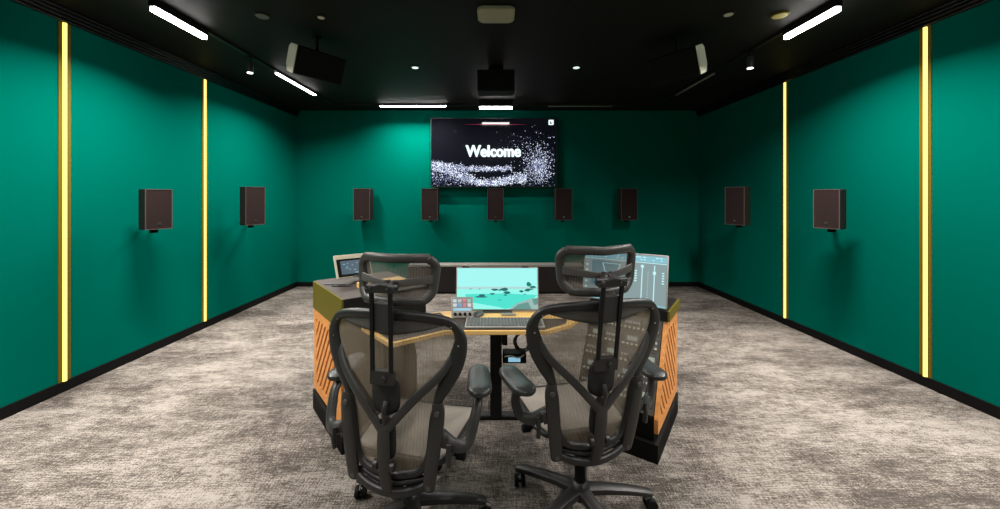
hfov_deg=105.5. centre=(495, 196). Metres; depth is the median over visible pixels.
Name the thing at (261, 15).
recessed light
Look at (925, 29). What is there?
diffuser
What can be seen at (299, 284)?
baseboard
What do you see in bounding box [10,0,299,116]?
trim
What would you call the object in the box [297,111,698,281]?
wall
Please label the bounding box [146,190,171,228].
grille
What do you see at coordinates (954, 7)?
trim
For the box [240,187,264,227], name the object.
wall speaker
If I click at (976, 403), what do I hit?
baseboard
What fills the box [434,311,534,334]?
countertop
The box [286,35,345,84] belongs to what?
speaker
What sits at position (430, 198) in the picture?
wall speaker
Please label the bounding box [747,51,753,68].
track spotlight
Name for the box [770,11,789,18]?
recessed light
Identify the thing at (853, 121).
wall
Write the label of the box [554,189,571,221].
wall speaker
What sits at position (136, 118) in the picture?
wall
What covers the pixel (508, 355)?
unit
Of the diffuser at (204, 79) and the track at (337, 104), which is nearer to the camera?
the diffuser at (204, 79)
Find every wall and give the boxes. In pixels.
[0,0,296,407]
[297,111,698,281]
[699,0,999,406]
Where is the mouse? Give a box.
[474,310,483,317]
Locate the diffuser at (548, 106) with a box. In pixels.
[548,106,612,106]
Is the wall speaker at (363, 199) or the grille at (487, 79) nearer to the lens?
the grille at (487, 79)
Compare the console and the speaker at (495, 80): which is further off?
the speaker at (495, 80)
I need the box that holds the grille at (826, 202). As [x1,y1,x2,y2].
[814,190,838,228]
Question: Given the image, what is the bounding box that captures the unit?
[502,349,525,362]
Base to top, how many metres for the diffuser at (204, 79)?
2.763 m
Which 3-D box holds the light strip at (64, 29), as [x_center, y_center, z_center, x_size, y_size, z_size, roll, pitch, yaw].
[-3.323,0.037,2.935,0.020,2.765,0.084,0,0,0]
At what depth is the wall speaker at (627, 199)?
6.06 m
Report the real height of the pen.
0.011 m
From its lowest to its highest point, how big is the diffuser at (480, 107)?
0.036 m
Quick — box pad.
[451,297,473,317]
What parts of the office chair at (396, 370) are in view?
height lever, arm post, plate, lumbar knob, leg, headrest post, post plate, lumbar arm, lumbar knob, shoulder panel, leg, frame, headrest frame, leg, plate, height lever, leg, seat frame, seat, adjuster knob, arm post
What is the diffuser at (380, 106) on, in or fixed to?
attached to the lamp at (379, 105)
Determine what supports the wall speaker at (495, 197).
attached to the wall at (600, 153)
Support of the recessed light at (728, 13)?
in the ceiling
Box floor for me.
[0,287,999,508]
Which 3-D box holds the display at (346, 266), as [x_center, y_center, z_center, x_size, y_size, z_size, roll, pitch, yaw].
[-1.001,0.484,2.677,0.251,0.157,0.100,0,0,-43]
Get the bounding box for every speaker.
[138,189,172,232]
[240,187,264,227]
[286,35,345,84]
[353,189,373,221]
[421,189,439,221]
[477,66,514,95]
[487,189,503,221]
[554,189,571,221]
[617,189,637,221]
[647,36,706,86]
[725,187,749,227]
[813,189,845,231]
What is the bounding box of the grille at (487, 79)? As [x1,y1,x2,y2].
[478,70,513,89]
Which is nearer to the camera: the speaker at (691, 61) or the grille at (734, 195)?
the speaker at (691, 61)
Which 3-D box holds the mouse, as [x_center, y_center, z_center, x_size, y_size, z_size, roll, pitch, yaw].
[-0.115,0.754,2.460,0.060,0.030,0.104,0,0,35]
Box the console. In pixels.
[313,277,679,464]
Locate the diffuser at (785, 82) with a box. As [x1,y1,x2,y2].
[784,82,785,317]
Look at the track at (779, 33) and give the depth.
3.69 m
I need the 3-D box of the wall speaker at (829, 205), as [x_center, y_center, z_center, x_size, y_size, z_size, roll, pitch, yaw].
[3.238,0.127,3.639,0.517,0.395,0.309,0,0,-25]
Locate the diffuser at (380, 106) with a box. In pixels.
[380,106,445,106]
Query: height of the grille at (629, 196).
0.493 m
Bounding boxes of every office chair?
[326,252,491,508]
[499,244,667,508]
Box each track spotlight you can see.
[247,56,253,73]
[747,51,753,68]
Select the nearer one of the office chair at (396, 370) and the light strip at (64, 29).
the office chair at (396, 370)
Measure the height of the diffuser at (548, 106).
0.015 m
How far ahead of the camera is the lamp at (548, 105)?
5.90 m
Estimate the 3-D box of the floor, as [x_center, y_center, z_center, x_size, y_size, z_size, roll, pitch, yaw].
[0.038,1.560,2.038,6.982,0.120,8.915,0,0,0]
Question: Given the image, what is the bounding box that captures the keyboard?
[465,317,529,328]
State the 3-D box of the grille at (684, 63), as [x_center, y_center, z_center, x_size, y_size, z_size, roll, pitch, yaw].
[1.577,-1.156,3.392,0.090,0.223,0.421,0,0,-42]
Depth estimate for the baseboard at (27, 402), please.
3.35 m
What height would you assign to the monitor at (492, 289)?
0.299 m
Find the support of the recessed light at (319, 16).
in the ceiling
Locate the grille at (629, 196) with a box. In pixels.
[622,189,636,219]
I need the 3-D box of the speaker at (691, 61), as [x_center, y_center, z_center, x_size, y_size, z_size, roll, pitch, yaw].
[1.644,-1.245,3.450,0.266,0.410,0.446,0,0,-42]
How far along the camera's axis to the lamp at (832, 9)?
2.96 m
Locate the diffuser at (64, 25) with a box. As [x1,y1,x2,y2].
[62,22,66,381]
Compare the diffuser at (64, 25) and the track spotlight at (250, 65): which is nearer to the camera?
the diffuser at (64, 25)
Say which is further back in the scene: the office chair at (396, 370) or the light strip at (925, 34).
the light strip at (925, 34)
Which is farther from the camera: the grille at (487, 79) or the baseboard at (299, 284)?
the baseboard at (299, 284)
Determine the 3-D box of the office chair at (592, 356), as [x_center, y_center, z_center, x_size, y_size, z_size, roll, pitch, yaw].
[0.394,0.852,1.835,0.764,1.295,0.765,0,0,-13]
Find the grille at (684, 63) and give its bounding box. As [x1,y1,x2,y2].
[647,47,698,85]
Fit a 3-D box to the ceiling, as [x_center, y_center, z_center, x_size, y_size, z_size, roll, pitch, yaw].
[0.038,-1.510,2.038,6.982,0.120,8.915,0,0,0]
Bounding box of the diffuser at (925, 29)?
[923,26,927,376]
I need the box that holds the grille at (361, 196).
[354,189,368,219]
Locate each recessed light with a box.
[254,12,270,19]
[316,14,325,19]
[722,11,734,16]
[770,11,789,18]
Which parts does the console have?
bay panel, slatted panel, leg, cable coil, gear panel, slatted panel, wing panel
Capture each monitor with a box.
[456,266,538,312]
[588,253,668,309]
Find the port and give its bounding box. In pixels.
[501,313,515,315]
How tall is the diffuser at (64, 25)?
2.763 m
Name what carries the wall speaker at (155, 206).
attached to the wall at (136, 118)
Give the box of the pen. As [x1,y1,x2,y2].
[332,285,351,286]
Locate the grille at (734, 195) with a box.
[726,187,743,224]
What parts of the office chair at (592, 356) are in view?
adjuster knob, arm post, seat frame, seat, height lever, leg, plate, leg, lumbar knob, leg, frame, headrest frame, shoulder panel, lumbar arm, lumbar knob, post plate, headrest post, leg, plate, height lever, arm post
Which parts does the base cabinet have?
door, door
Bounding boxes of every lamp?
[148,1,207,38]
[275,72,316,94]
[379,105,446,106]
[479,100,512,108]
[548,105,612,106]
[675,72,715,94]
[782,1,842,38]
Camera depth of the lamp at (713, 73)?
4.71 m
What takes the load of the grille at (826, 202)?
attached to the wall speaker at (829, 205)
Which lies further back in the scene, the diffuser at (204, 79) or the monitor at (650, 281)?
the diffuser at (204, 79)
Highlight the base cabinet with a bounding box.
[437,263,566,293]
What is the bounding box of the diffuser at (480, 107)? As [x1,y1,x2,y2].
[479,106,511,108]
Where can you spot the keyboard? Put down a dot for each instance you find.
(506, 322)
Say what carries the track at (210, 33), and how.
attached to the ceiling
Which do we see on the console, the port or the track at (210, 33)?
the port
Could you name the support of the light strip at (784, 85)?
attached to the wall at (853, 121)
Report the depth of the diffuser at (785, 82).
4.45 m
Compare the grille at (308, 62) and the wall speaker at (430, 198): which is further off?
the wall speaker at (430, 198)
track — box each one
[149,0,335,105]
[336,103,654,105]
[655,0,841,105]
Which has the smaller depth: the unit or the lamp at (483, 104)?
the unit
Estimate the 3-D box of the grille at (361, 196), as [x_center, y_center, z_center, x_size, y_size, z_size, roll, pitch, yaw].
[-2.137,0.117,6.066,0.250,0.493,0.006,0,0,0]
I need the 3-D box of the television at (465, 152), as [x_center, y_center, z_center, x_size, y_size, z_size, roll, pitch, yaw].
[-0.025,-0.737,6.330,2.090,1.145,0.089,0,0,0]
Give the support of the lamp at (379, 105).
attached to the track at (337, 104)
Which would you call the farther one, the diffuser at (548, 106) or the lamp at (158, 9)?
the diffuser at (548, 106)
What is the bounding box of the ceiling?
[50,0,951,110]
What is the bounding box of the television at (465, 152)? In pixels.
[431,118,556,186]
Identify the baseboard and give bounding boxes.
[0,282,296,420]
[297,282,697,286]
[698,282,999,419]
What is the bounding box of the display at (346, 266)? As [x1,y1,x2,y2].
[333,253,362,278]
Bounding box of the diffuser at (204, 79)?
[204,79,205,320]
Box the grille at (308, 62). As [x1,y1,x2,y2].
[294,46,345,84]
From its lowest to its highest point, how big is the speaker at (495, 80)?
0.290 m
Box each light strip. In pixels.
[58,20,70,383]
[202,79,207,321]
[782,82,787,318]
[919,25,931,378]
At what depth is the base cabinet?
5.88 m
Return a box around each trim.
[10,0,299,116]
[695,0,991,116]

